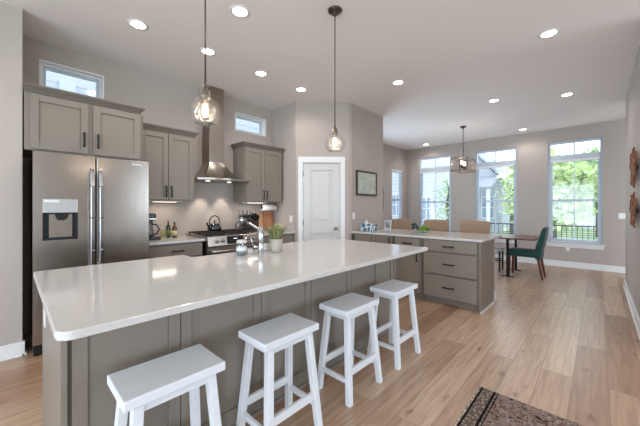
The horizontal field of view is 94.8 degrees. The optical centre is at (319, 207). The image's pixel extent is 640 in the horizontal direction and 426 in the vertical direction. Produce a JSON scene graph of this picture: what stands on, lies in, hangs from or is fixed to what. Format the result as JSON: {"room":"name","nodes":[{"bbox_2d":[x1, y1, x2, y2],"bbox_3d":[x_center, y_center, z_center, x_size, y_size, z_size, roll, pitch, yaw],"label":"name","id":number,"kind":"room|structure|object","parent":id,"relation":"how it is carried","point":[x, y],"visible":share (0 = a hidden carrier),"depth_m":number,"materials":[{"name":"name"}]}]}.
{"room":"kitchen","nodes":[
{"label":"kitchen","id":0,"kind":"room"},
{"bbox_2d":[0,1,21,345],"bbox_3d":[-4.293,-0.225,1.367,0.750,3.050,4.075,0,0,43],"label":"wall","id":1,"kind":"structure","parent":0,"point":[10,15],"depth_m":2.54,"materials":[{"name":"beige paint"}]},
{"bbox_2d":[0,341,21,361],"bbox_3d":[-4.010,1.238,1.099,0.028,0.125,4.075,0,0,43],"label":"baseboard","id":2,"kind":"structure","parent":1,"relation":"attached to","point":[10,351],"depth_m":2.52,"materials":[{"name":"white paint"}]},
{"bbox_2d":[22,339,26,354],"bbox_3d":[-2.617,1.238,2.606,0.056,0.125,0.028,0,0,43],"label":"baseboard","id":3,"kind":"structure","parent":1,"relation":"attached to","point":[24,352],"depth_m":2.58,"materials":[{"name":"white paint"}]},
{"bbox_2d":[22,36,271,334],"bbox_3d":[-2.038,-0.225,4.173,0.160,3.050,3.250,0,0,43],"label":"wall","id":4,"kind":"structure","parent":0,"point":[168,103],"depth_m":4.00,"materials":[{"name":"beige paint"}]},
{"bbox_2d":[39,59,103,98],"bbox_3d":[-2.805,-1.410,3.336,0.138,0.300,0.560,0,0,43],"label":"window","id":5,"kind":"structure","parent":4,"relation":"in","point":[44,65],"depth_m":3.32,"materials":[{"name":"white paint"}]},
{"bbox_2d":[22,82,144,160],"bbox_3d":[-2.476,-0.797,3.114,0.662,0.594,0.941,0,0,43],"label":"upper cabinet","id":6,"kind":"object","parent":4,"relation":"attached to","point":[54,120],"depth_m":2.85,"materials":[{"name":"beige paint"}]},
{"bbox_2d":[143,122,198,201],"bbox_3d":[-2.013,-0.544,3.798,0.392,0.919,0.761,0,0,43],"label":"upper cabinet","id":7,"kind":"object","parent":4,"relation":"attached to","point":[169,152],"visible":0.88,"depth_m":3.70,"materials":[{"name":"beige paint"}]},
{"bbox_2d":[149,201,182,201],"bbox_3d":[-2.014,-0.077,3.805,0.040,0.016,0.450,0,0,43],"label":"light","id":8,"kind":"object","parent":7,"relation":"attached to","point":[149,201],"visible":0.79,"depth_m":3.80,"materials":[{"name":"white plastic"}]},
{"bbox_2d":[194,86,248,183],"bbox_3d":[-1.440,-1.061,4.299,0.527,1.374,0.805,0,0,43],"label":"range hood","id":9,"kind":"object","parent":4,"relation":"attached to","point":[213,169],"visible":0.98,"depth_m":4.27,"materials":[{"name":"metal"}]},
{"bbox_2d":[235,112,265,136],"bbox_3d":[-1.212,-1.397,5.016,0.138,0.305,0.610,0,0,43],"label":"window","id":10,"kind":"structure","parent":4,"relation":"in","point":[262,122],"depth_m":5.08,"materials":[{"name":"white paint"}]},
{"bbox_2d":[231,141,284,202],"bbox_3d":[-1.005,-0.544,4.861,0.392,0.919,0.820,0,0,43],"label":"upper cabinet","id":11,"kind":"object","parent":4,"relation":"attached to","point":[260,165],"visible":1,"depth_m":4.68,"materials":[{"name":"beige paint"}]},
{"bbox_2d":[260,203,276,210],"bbox_3d":[-0.871,-0.017,5.010,0.104,0.137,0.306,0,0,43],"label":"paper towel","id":12,"kind":"object","parent":11,"relation":"attached to","point":[264,207],"visible":0.95,"depth_m":4.96,"materials":[{"name":"white paper"}]},
{"bbox_2d":[272,102,295,241],"bbox_3d":[-0.657,-0.225,5.185,0.770,3.050,0.120,0,0,43],"label":"wall","id":13,"kind":"structure","parent":0,"point":[283,118],"depth_m":5.02,"materials":[{"name":"beige paint"}]},
{"bbox_2d":[0,0,639,149],"bbox_3d":[1.586,-1.825,1.556,9.040,0.150,12.640,0,0,43],"label":"ceiling","id":14,"kind":"structure","parent":0,"point":[452,57],"depth_m":3.32,"materials":[{"name":"white paint"}]},
{"bbox_2d":[127,18,148,29],"bbox_3d":[-1.740,-1.746,2.812,0.180,0.007,0.180,0,0,43],"label":"recessed light","id":15,"kind":"object","parent":14,"relation":"in","point":[135,23],"visible":1,"depth_m":2.81,"materials":[{"name":"white paint"}]},
{"bbox_2d":[200,0,210,116],"bbox_3d":[-0.683,-1.123,1.750,0.178,1.254,0.178,0,0,43],"label":"pendant light","id":16,"kind":"object","parent":14,"relation":"hanging from","point":[204,93],"visible":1,"depth_m":1.75,"materials":[{"name":"brown metal"}]},
{"bbox_2d":[200,84,210,102],"bbox_3d":[-0.683,-0.682,1.750,0.060,0.105,0.060,0,0,43],"label":"socket","id":17,"kind":"object","parent":16,"relation":"attached to","point":[204,93],"depth_m":1.73,"materials":[{"name":"grey metal"}]},
{"bbox_2d":[199,47,215,55],"bbox_3d":[-1.256,-1.746,3.299,0.180,0.007,0.180,0,0,43],"label":"recessed light","id":18,"kind":"object","parent":14,"relation":"in","point":[209,51],"visible":0.88,"depth_m":3.29,"materials":[{"name":"white"}]},
{"bbox_2d":[229,5,249,17],"bbox_3d":[-0.714,-1.746,2.625,0.180,0.007,0.180,0,0,43],"label":"recessed light","id":19,"kind":"object","parent":14,"relation":"in","point":[240,11],"visible":1,"depth_m":2.62,"materials":[{"name":"white plastic"}]},
{"bbox_2d":[254,70,267,76],"bbox_3d":[-0.770,-1.746,3.840,0.180,0.007,0.180,0,0,43],"label":"recessed light","id":20,"kind":"object","parent":14,"relation":"in","point":[260,73],"visible":1,"depth_m":3.83,"materials":[{"name":"white"}]},
{"bbox_2d":[295,87,306,91],"bbox_3d":[-0.282,-1.746,4.361,0.180,0.007,0.180,0,0,43],"label":"recessed light","id":21,"kind":"object","parent":14,"relation":"in","point":[298,89],"visible":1,"depth_m":4.35,"materials":[{"name":"white"}]},
{"bbox_2d":[328,5,341,145],"bbox_3d":[0.133,-1.123,2.610,0.178,1.254,0.178,0,0,43],"label":"pendant light","id":22,"kind":"object","parent":14,"relation":"hanging from","point":[334,10],"visible":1,"depth_m":2.60,"materials":[{"name":"brown"}]},
{"bbox_2d":[332,125,337,136],"bbox_3d":[0.133,-0.682,2.610,0.060,0.105,0.060,0,0,43],"label":"socket","id":23,"kind":"object","parent":22,"relation":"attached to","point":[334,131],"depth_m":2.59,"materials":[{"name":"grey metal"}]},
{"bbox_2d":[391,80,404,84],"bbox_3d":[1.093,-1.746,4.117,0.180,0.007,0.180,0,0,43],"label":"recessed light","id":24,"kind":"object","parent":14,"relation":"in","point":[396,82],"visible":1,"depth_m":4.11,"materials":[{"name":"white plastic"}]},
{"bbox_2d":[451,126,474,172],"bbox_3d":[3.093,-1.262,6.356,0.333,0.976,0.543,0,0,43],"label":"lantern chandelier","id":25,"kind":"object","parent":14,"relation":"hanging from","point":[463,164],"visible":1,"depth_m":6.35,"materials":[{"name":"brown metal"}]},
{"bbox_2d":[488,98,499,102],"bbox_3d":[2.845,-1.746,4.810,0.180,0.007,0.180,0,0,43],"label":"recessed light","id":26,"kind":"object","parent":14,"relation":"in","point":[496,99],"visible":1,"depth_m":4.80,"materials":[{"name":"white"}]},
{"bbox_2d":[538,28,559,38],"bbox_3d":[2.303,-1.746,2.958,0.180,0.007,0.180,0,0,43],"label":"recessed light","id":27,"kind":"object","parent":14,"relation":"in","point":[552,32],"visible":1,"depth_m":2.95,"materials":[{"name":"white plastic"}]},
{"bbox_2d":[560,92,574,96],"bbox_3d":[3.826,-1.746,4.554,0.180,0.007,0.180,0,0,43],"label":"recessed light","id":28,"kind":"object","parent":14,"relation":"in","point":[569,93],"visible":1,"depth_m":4.55,"materials":[{"name":"white"}]},
{"bbox_2d":[0,259,639,425],"bbox_3d":[1.586,1.360,1.548,8.830,0.120,12.430,0,0,43],"label":"floor","id":29,"kind":"structure","parent":0,"point":[565,344],"depth_m":2.45,"materials":[{"name":"brown wood"}]},
{"bbox_2d":[30,150,148,356],"bbox_3d":[-2.373,0.400,3.056,0.751,1.780,0.900,0,0,43],"label":"refrigerator","id":30,"kind":"object","parent":29,"relation":"on","point":[85,210],"visible":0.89,"depth_m":2.77,"materials":[{"name":"grey metal"}]},
{"bbox_2d":[107,344,224,425],"bbox_3d":[-0.646,0.993,1.258,0.310,0.615,0.402,0,0,43],"label":"bar stool","id":31,"kind":"object","parent":29,"relation":"on","point":[139,388],"visible":1,"depth_m":1.22,"materials":[{"name":"white wood"}]},
{"bbox_2d":[149,241,202,258],"bbox_3d":[-1.910,0.863,3.711,0.642,0.875,0.655,0,0,43],"label":"base cabinet","id":32,"kind":"object","parent":29,"relation":"on","point":[191,249],"visible":0.13,"depth_m":3.52,"materials":[{"name":"beige paint"}]},
{"bbox_2d":[149,235,204,245],"bbox_3d":[-1.916,0.410,3.720,0.640,0.030,0.664,0,0,43],"label":"countertop","id":33,"kind":"structure","parent":32,"relation":"on","point":[179,239],"depth_m":3.59,"materials":[{"name":"white stone"}]},
{"bbox_2d":[149,213,160,239],"bbox_3d":[-2.125,0.233,3.638,0.290,0.325,0.214,0,0,43],"label":"coffee maker","id":34,"kind":"object","parent":33,"relation":"on","point":[152,216],"visible":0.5,"depth_m":3.58,"materials":[{"name":"black plastic"}]},
{"bbox_2d":[166,220,170,237],"bbox_3d":[-1.990,0.282,3.859,0.058,0.225,0.058,0,0,43],"label":"bottle","id":35,"kind":"object","parent":33,"relation":"on","point":[168,228],"visible":1,"depth_m":3.84,"materials":[{"name":"green glass"}]},
{"bbox_2d":[172,222,176,237],"bbox_3d":[-1.928,0.295,3.896,0.066,0.200,0.066,0,0,43],"label":"bottle","id":36,"kind":"object","parent":33,"relation":"on","point":[174,228],"visible":0.99,"depth_m":3.87,"materials":[{"name":"brown"}]},
{"bbox_2d":[43,259,395,425],"bbox_3d":[-0.457,0.863,2.453,0.941,0.875,2.670,0,0,43],"label":"kitchen island","id":37,"kind":"object","parent":29,"relation":"on","point":[76,391],"visible":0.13,"depth_m":1.65,"materials":[{"name":"beige paint"}]},
{"bbox_2d":[44,310,45,327],"bbox_3d":[-1.554,0.613,1.660,0.070,0.115,0.006,0,0,43],"label":"outlet","id":38,"kind":"object","parent":37,"relation":"attached to","point":[44,310],"depth_m":1.64,"materials":[{"name":"white plastic"}]},
{"bbox_2d":[33,238,427,340],"bbox_3d":[-0.344,0.410,2.358,1.305,0.030,2.752,0,0,43],"label":"island countertop","id":39,"kind":"structure","parent":37,"relation":"on","point":[82,301],"depth_m":1.59,"materials":[{"name":"white stone"}]},
{"bbox_2d":[236,239,246,254],"bbox_3d":[-0.651,0.331,2.444,0.085,0.128,0.085,0,0,43],"label":"glass jar","id":40,"kind":"object","parent":39,"relation":"on","point":[241,250],"visible":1,"depth_m":2.41,"materials":[{"name":"grey glass"}]},
{"bbox_2d":[235,217,263,253],"bbox_3d":[-0.643,0.241,2.606,0.380,0.309,0.121,0,0,43],"label":"faucet","id":41,"kind":"object","parent":39,"relation":"on","point":[260,246],"visible":1,"depth_m":2.51,"materials":[{"name":"silver metal"}]},
{"bbox_2d":[246,248,252,253],"bbox_3d":[-0.608,0.375,2.527,0.040,0.040,0.060,0,0,43],"label":"dish","id":42,"kind":"object","parent":39,"relation":"on","point":[249,251],"visible":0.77,"depth_m":2.51,"materials":[{"name":"white ceramic"}]},
{"bbox_2d":[264,243,269,250],"bbox_3d":[-0.494,0.364,2.712,0.050,0.062,0.055,0,0,43],"label":"sponge holder","id":43,"kind":"object","parent":39,"relation":"on","point":[266,246],"visible":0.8,"depth_m":2.69,"materials":[{"name":"white plastic"}]},
{"bbox_2d":[264,223,291,251],"bbox_3d":[-0.389,0.267,2.637,0.344,0.257,0.332,0,0,43],"label":"potted plant","id":44,"kind":"object","parent":39,"relation":"on","point":[275,241],"visible":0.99,"depth_m":2.59,"materials":[{"name":"green plant"}]},
{"bbox_2d":[186,229,257,255],"bbox_3d":[-1.383,0.810,4.207,0.723,0.940,0.764,0,0,43],"label":"range","id":45,"kind":"object","parent":29,"relation":"on","point":[223,241],"visible":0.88,"depth_m":3.96,"materials":[{"name":"silver metal"}]},
{"bbox_2d":[206,215,221,230],"bbox_3d":[-1.536,0.226,4.280,0.203,0.228,0.202,0,0,-13],"label":"kettle","id":46,"kind":"object","parent":45,"relation":"on","point":[214,226],"visible":0.99,"depth_m":4.22,"materials":[{"name":"black metal"}]},
{"bbox_2d":[186,232,250,237],"bbox_3d":[-1.424,0.380,4.245,0.610,0.010,0.764,0,0,43],"label":"cooktop","id":47,"kind":"object","parent":45,"relation":"in","point":[193,234],"depth_m":4.05,"materials":[{"name":"metal"}]},
{"bbox_2d":[256,234,293,248],"bbox_3d":[-0.883,0.863,4.793,0.642,0.875,0.750,0,0,43],"label":"base cabinet","id":48,"kind":"object","parent":29,"relation":"on","point":[287,238],"visible":0.05,"depth_m":4.73,"materials":[{"name":"beige paint"}]},
{"bbox_2d":[250,230,295,235],"bbox_3d":[-0.891,0.410,4.800,0.640,0.030,0.761,0,0,43],"label":"countertop","id":49,"kind":"structure","parent":48,"relation":"on","point":[266,233],"depth_m":4.72,"materials":[{"name":"white stone"}]},
{"bbox_2d":[238,210,250,228],"bbox_3d":[-1.201,0.220,4.692,0.140,0.350,0.165,0,0,43],"label":"spice rack","id":50,"kind":"object","parent":49,"relation":"on","point":[238,210],"visible":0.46,"depth_m":4.69,"materials":[{"name":"silver metal"}]},
{"bbox_2d":[251,212,259,231],"bbox_3d":[-1.080,0.238,4.816,0.202,0.314,0.102,0,0,43],"label":"knife block","id":51,"kind":"object","parent":49,"relation":"on","point":[254,217],"visible":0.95,"depth_m":4.78,"materials":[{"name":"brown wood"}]},
{"bbox_2d":[259,213,263,229],"bbox_3d":[-0.996,0.245,5.108,0.055,0.300,0.180,0,0,43],"label":"cutting board","id":52,"kind":"object","parent":49,"relation":"on","point":[261,219],"visible":0.3,"depth_m":5.08,"materials":[{"name":"brown wood"}]},
{"bbox_2d":[263,211,273,229],"bbox_3d":[-0.898,0.230,5.156,0.059,0.330,0.205,0,0,43],"label":"cutting board","id":53,"kind":"object","parent":49,"relation":"on","point":[268,217],"visible":0.8,"depth_m":5.14,"materials":[{"name":"brown wood"}]},
{"bbox_2d":[236,313,322,425],"bbox_3d":[-0.231,0.993,1.694,0.310,0.615,0.402,0,0,43],"label":"bar stool","id":54,"kind":"object","parent":29,"relation":"on","point":[272,336],"visible":1,"depth_m":1.65,"materials":[{"name":"white wood"}]},
{"bbox_2d":[317,292,382,407],"bbox_3d":[0.219,0.993,2.156,0.310,0.615,0.402,0,0,43],"label":"bar stool","id":55,"kind":"object","parent":29,"relation":"on","point":[349,306],"visible":0.99,"depth_m":2.10,"materials":[{"name":"white wood"}]},
{"bbox_2d":[353,233,394,243],"bbox_3d":[1.017,0.863,4.872,0.770,0.875,0.682,0,0,43],"label":"base cabinet","id":56,"kind":"object","parent":29,"relation":"on","point":[356,236],"visible":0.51,"depth_m":4.61,"materials":[{"name":"beige paint"}]},
{"bbox_2d":[367,279,420,369],"bbox_3d":[0.655,0.993,2.597,0.310,0.615,0.402,0,0,43],"label":"bar stool","id":57,"kind":"object","parent":29,"relation":"on","point":[392,289],"visible":0.82,"depth_m":2.54,"materials":[{"name":"white wood"}]},
{"bbox_2d":[391,218,412,229],"bbox_3d":[1.520,0.761,5.787,0.459,1.077,0.550,0,0,43],"label":"counter chair","id":58,"kind":"object","parent":29,"relation":"on","point":[400,223],"visible":0.38,"depth_m":5.95,"materials":[{"name":"beige fabric"}]},
{"bbox_2d":[395,236,424,298],"bbox_3d":[1.458,0.863,4.454,0.425,0.875,0.682,0,0,43],"label":"base cabinet","id":59,"kind":"object","parent":29,"relation":"on","point":[409,268],"visible":0.49,"depth_m":4.20,"materials":[{"name":"beige paint"}]},
{"bbox_2d":[423,219,448,231],"bbox_3d":[2.014,0.761,5.319,0.459,1.077,0.550,0,0,43],"label":"counter chair","id":60,"kind":"object","parent":29,"relation":"on","point":[434,224],"visible":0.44,"depth_m":5.46,"materials":[{"name":"beige fabric"}]},
{"bbox_2d":[423,238,494,313],"bbox_3d":[1.899,0.863,4.052,0.749,0.875,0.706,0,0,43],"label":"base cabinet","id":61,"kind":"object","parent":29,"relation":"on","point":[455,273],"visible":0.94,"depth_m":3.81,"materials":[{"name":"beige paint"}]},
{"bbox_2d":[351,228,501,241],"bbox_3d":[1.589,0.410,4.609,1.998,0.030,1.025,0,0,43],"label":"countertop","id":62,"kind":"structure","parent":61,"relation":"on","point":[442,235],"depth_m":4.30,"materials":[{"name":"white stone"}]},
{"bbox_2d":[360,223,376,231],"bbox_3d":[0.816,0.332,4.932,0.255,0.127,0.120,0,0,43],"label":"tissue box","id":63,"kind":"object","parent":62,"relation":"on","point":[371,227],"visible":0.97,"depth_m":4.88,"materials":[{"name":"white plastic"}]},
{"bbox_2d":[384,220,391,228],"bbox_3d":[1.242,0.315,5.385,0.130,0.160,0.044,0,0,43],"label":"photo frame","id":64,"kind":"object","parent":62,"relation":"on","point":[387,225],"visible":0.93,"depth_m":5.38,"materials":[{"name":"white plastic"}]},
{"bbox_2d":[385,221,390,228],"bbox_3d":[1.243,0.315,5.386,0.106,0.136,0.030,0,0,43],"label":"print","id":65,"kind":"object","parent":64,"relation":"attached to","point":[387,223],"depth_m":5.38},
{"bbox_2d":[411,222,418,229],"bbox_3d":[1.625,0.323,5.006,0.144,0.137,0.104,0,0,43],"label":"trinket","id":66,"kind":"object","parent":62,"relation":"on","point":[414,225],"visible":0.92,"depth_m":4.99,"materials":[{"name":"teal ceramic"}]},
{"bbox_2d":[418,224,430,232],"bbox_3d":[1.642,0.329,4.652,0.191,0.131,0.179,0,0,5],"label":"succulent bowl","id":67,"kind":"object","parent":62,"relation":"on","point":[423,229],"visible":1,"depth_m":4.61,"materials":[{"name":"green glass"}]},
{"bbox_2d":[460,220,489,233],"bbox_3d":[2.500,0.761,4.858,0.459,1.077,0.550,0,0,43],"label":"counter chair","id":68,"kind":"object","parent":29,"relation":"on","point":[471,226],"visible":0.37,"depth_m":5.01,"materials":[{"name":"beige fabric"}]},
{"bbox_2d":[450,231,538,276],"bbox_3d":[3.492,0.932,6.129,1.730,0.735,0.940,0,0,43],"label":"dining table","id":69,"kind":"object","parent":29,"relation":"on","point":[507,237],"visible":0.45,"depth_m":5.54,"materials":[{"name":"brown wood"}]},
{"bbox_2d":[495,247,505,270],"bbox_3d":[3.414,1.073,6.410,1.030,0.455,0.320,0,0,43],"label":"bench","id":70,"kind":"object","parent":29,"relation":"on","point":[499,249],"visible":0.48,"depth_m":6.04,"materials":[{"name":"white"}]},
{"bbox_2d":[454,387,582,425],"bbox_3d":[0.940,1.296,0.718,1.625,0.009,2.335,0,0,43],"label":"area rug","id":71,"kind":"object","parent":29,"relation":"on","point":[487,407],"visible":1,"depth_m":1.83,"materials":[{"name":"brown fabric"}]},
{"bbox_2d":[509,226,548,279],"bbox_3d":[3.925,0.828,5.567,0.612,0.945,0.440,0,0,43],"label":"dining chair","id":72,"kind":"object","parent":29,"relation":"on","point":[537,253],"visible":0.91,"depth_m":5.38,"materials":[{"name":"teal fabric"}]},
{"bbox_2d":[296,102,350,241],"bbox_3d":[0.046,-0.225,4.960,0.959,3.050,0.100,0,0,-2],"label":"wall","id":73,"kind":"structure","parent":0,"point":[314,121],"depth_m":4.91,"materials":[{"name":"beige paint"}]},
{"bbox_2d":[298,157,344,241],"bbox_3d":[0.027,0.228,4.931,0.785,2.145,0.158,0,0,-2],"label":"door","id":74,"kind":"structure","parent":73,"relation":"in","point":[321,182],"depth_m":4.92,"materials":[{"name":"white paint"}]},
{"bbox_2d":[349,103,382,239],"bbox_3d":[0.811,-0.225,5.330,0.120,3.050,1.050,0,0,43],"label":"wall","id":75,"kind":"structure","parent":0,"point":[366,126],"depth_m":5.24,"materials":[{"name":"beige paint"}]},
{"bbox_2d":[356,170,376,195],"bbox_3d":[0.837,-0.427,5.250,0.028,0.435,0.630,0,0,43],"label":"framed picture","id":76,"kind":"object","parent":75,"relation":"attached to","point":[366,181],"visible":1,"depth_m":5.24,"materials":[{"name":"white paper"}]},
{"bbox_2d":[383,144,406,227],"bbox_3d":[1.479,-0.225,7.894,0.160,3.050,3.590,0,0,43],"label":"wall","id":77,"kind":"structure","parent":0,"point":[395,158],"depth_m":8.36,"materials":[{"name":"beige paint"}]},
{"bbox_2d":[392,171,400,217],"bbox_3d":[2.241,-0.160,8.646,0.170,1.880,0.710,0,0,43],"label":"window","id":78,"kind":"structure","parent":77,"relation":"in","point":[399,186],"depth_m":8.88,"materials":[{"name":"grey plastic"}]},
{"bbox_2d":[392,169,402,215],"bbox_3d":[2.253,-0.199,8.634,0.045,1.798,0.620,0,0,43],"label":"window blind","id":79,"kind":"object","parent":78,"relation":"attached to","point":[394,170],"visible":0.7,"depth_m":8.63,"materials":[{"name":"white paint"}]},
{"bbox_2d":[494,239,494,290],"bbox_3d":[1.725,0.863,4.790,1.950,0.874,0.155,0,0,43],"label":"wall","id":80,"kind":"structure","parent":0,"point":[494,239],"depth_m":4.15,"materials":[{"name":"beige"}]},
{"bbox_2d":[494,290,497,300],"bbox_3d":[2.452,1.238,4.119,0.028,0.125,0.161,0,0,43],"label":"baseboard","id":81,"kind":"structure","parent":80,"relation":"attached to","point":[495,291],"depth_m":4.13,"materials":[{"name":"white paint"}]},
{"bbox_2d":[407,119,624,266],"bbox_3d":[5.939,-0.225,6.028,8.880,3.050,0.160,0,0,43],"label":"wall","id":82,"kind":"structure","parent":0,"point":[532,148],"depth_m":6.81,"materials":[{"name":"beige paint"}]},
{"bbox_2d":[420,155,450,231],"bbox_3d":[3.305,-0.295,8.460,1.000,2.330,0.165,0,0,43],"label":"window","id":83,"kind":"structure","parent":82,"relation":"attached to","point":[435,168],"depth_m":8.50,"materials":[{"name":"grey plastic"}]},
{"bbox_2d":[421,170,449,220],"bbox_3d":[3.299,-0.146,8.454,0.834,1.808,0.040,0,0,43],"label":"window blind","id":84,"kind":"object","parent":82,"relation":"attached to","point":[439,171],"visible":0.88,"depth_m":8.50,"materials":[{"name":"white paint"}]},
{"bbox_2d":[477,164,514,232],"bbox_3d":[4.409,-0.146,7.401,0.834,1.808,0.040,0,0,43],"label":"window blind","id":85,"kind":"object","parent":82,"relation":"attached to","point":[513,165],"visible":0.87,"depth_m":7.35,"materials":[{"name":"white paint"}]},
{"bbox_2d":[475,147,518,243],"bbox_3d":[4.415,-0.295,7.407,1.000,2.330,0.165,0,0,43],"label":"window","id":86,"kind":"structure","parent":82,"relation":"attached to","point":[507,162],"depth_m":7.42,"materials":[{"name":"grey plastic"}]},
{"bbox_2d":[495,254,624,272],"bbox_3d":[5.589,1.238,6.229,8.095,0.125,0.028,0,0,43],"label":"baseboard","id":87,"kind":"structure","parent":82,"relation":"attached to","point":[609,268],"depth_m":6.34,"materials":[{"name":"white paint"}]},
{"bbox_2d":[546,137,604,249],"bbox_3d":[5.507,-0.295,6.372,0.970,2.330,0.165,0,0,43],"label":"window","id":88,"kind":"structure","parent":82,"relation":"attached to","point":[600,246],"depth_m":6.37,"materials":[{"name":"grey plastic"}]},
{"bbox_2d":[551,157,599,243],"bbox_3d":[5.501,-0.146,6.365,0.804,1.808,0.040,0,0,43],"label":"window blind","id":89,"kind":"object","parent":82,"relation":"attached to","point":[590,158],"visible":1,"depth_m":6.29,"materials":[{"name":"white paint"}]},
{"bbox_2d":[618,213,624,218],"bbox_3d":[6.011,0.170,5.842,0.120,0.120,0.010,0,0,43],"label":"light switch","id":90,"kind":"object","parent":82,"relation":"attached to","point":[620,215],"visible":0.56,"depth_m":5.85,"materials":[{"name":"white plastic"}]},
{"bbox_2d":[625,44,639,316],"bbox_3d":[4.044,-0.225,3.711,0.130,3.050,2.950,0,0,43],"label":"wall","id":91,"kind":"structure","parent":0,"point":[632,103],"depth_m":3.70,"materials":[{"name":"beige paint"}]},
{"bbox_2d":[623,279,639,339],"bbox_3d":[3.986,1.238,3.765,0.028,0.125,2.950,0,0,43],"label":"baseboard","id":92,"kind":"structure","parent":91,"relation":"attached to","point":[636,318],"depth_m":3.57,"materials":[{"name":"white paint"}]},
{"bbox_2d":[629,147,637,187],"bbox_3d":[3.552,-0.453,3.326,0.053,0.468,0.530,0,0,43],"label":"wall sculpture","id":93,"kind":"object","parent":91,"relation":"attached to","point":[633,167],"visible":1,"depth_m":3.24,"materials":[{"name":"brown wood"}]},
{"bbox_2d":[629,192,637,227],"bbox_3d":[3.552,0.028,3.326,0.053,0.403,0.530,0,0,43],"label":"wall sculpture","id":94,"kind":"object","parent":91,"relation":"attached to","point":[633,209],"visible":1,"depth_m":3.24,"materials":[{"name":"brown wood"}]},
{"label":"outside","id":95,"kind":"structure","parent":0,"visible":0},
{"bbox_2d":[490,228,597,239],"bbox_3d":[15.485,1.760,16.324,60.000,0.080,75.000,0,0,43],"label":"ground","id":96,"kind":"structure","parent":95,"point":[585,231],"depth_m":19.46,"materials":[{"name":"green plant"}]},
{"bbox_2d":[46,70,258,133],"bbox_3d":[-5.679,-2.590,8.834,4.400,8.620,21.600,0,0,43],"label":"house","id":97,"kind":"structure","parent":96,"relation":"on","point":[55,80],"depth_m":6.54,"materials":[{"name":"white"}]},
{"bbox_2d":[429,177,448,219],"bbox_3d":[6.047,0.116,13.433,2.038,3.237,2.148,0,0,43],"label":"tree","id":98,"kind":"object","parent":96,"relation":"on","point":[446,180],"visible":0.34,"depth_m":13.29,"materials":[{"name":"green plant"}]},
{"bbox_2d":[478,153,512,231],"bbox_3d":[12.198,-1.430,22.957,4.900,6.300,7.900,0,0,43],"label":"house","id":99,"kind":"structure","parent":96,"relation":"on","point":[487,208],"depth_m":20.77,"materials":[{"name":"grey"}]},
{"bbox_2d":[496,170,513,233],"bbox_3d":[12.482,-0.496,19.028,2.366,4.453,2.047,0,0,26],"label":"tree","id":100,"kind":"object","parent":96,"relation":"on","point":[511,192],"visible":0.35,"depth_m":19.04,"materials":[{"name":"green plant"}]},
{"bbox_2d":[497,148,597,237],"bbox_3d":[9.065,-0.434,11.638,3.616,4.330,3.539,0,0,-21],"label":"tree","id":101,"kind":"object","parent":96,"relation":"on","point":[566,179],"visible":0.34,"depth_m":10.61,"materials":[{"name":"green plant"}]},
{"bbox_2d":[567,212,595,228],"bbox_3d":[22.817,-1.330,25.288,5.500,6.100,5.900,0,0,43],"label":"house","id":102,"kind":"structure","parent":96,"relation":"on","point":[594,216],"depth_m":23.27,"materials":[{"name":"white"}]},
{"bbox_2d":[575,146,599,236],"bbox_3d":[16.324,-1.018,17.099,4.480,5.493,3.665,0,0,-33],"label":"tree","id":103,"kind":"object","parent":96,"relation":"on","point":[595,149],"visible":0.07,"depth_m":16.45,"materials":[{"name":"green plant"}]},
{"bbox_3d":[6.840,1.700,9.390,15.000,0.040,5.960,0,0,43],"label":"patio","id":104,"kind":"object","parent":96,"relation":"on","visible":0},
{"bbox_2d":[446,219,597,239],"bbox_3d":[8.091,1.100,9.692,7.680,1.240,0.080,0,0,43],"label":"railing","id":105,"kind":"object","parent":104,"relation":"on","point":[571,226],"visible":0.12,"depth_m":9.59,"materials":[{"name":"black metal"}]},
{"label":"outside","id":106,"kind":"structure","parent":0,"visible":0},
{"bbox_3d":[12.388,1.710,13.059,60.000,0.020,6.000,0,0,43],"label":"street","id":107,"kind":"object","parent":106,"visible":0},
{"bbox_2d":[392,157,449,221],"bbox_3d":[6.891,-2.430,17.653,4.100,8.300,5.900,0,0,43],"label":"house","id":108,"kind":"structure","parent":107,"relation":"on","point":[440,162],"depth_m":15.17,"materials":[{"name":"white"}]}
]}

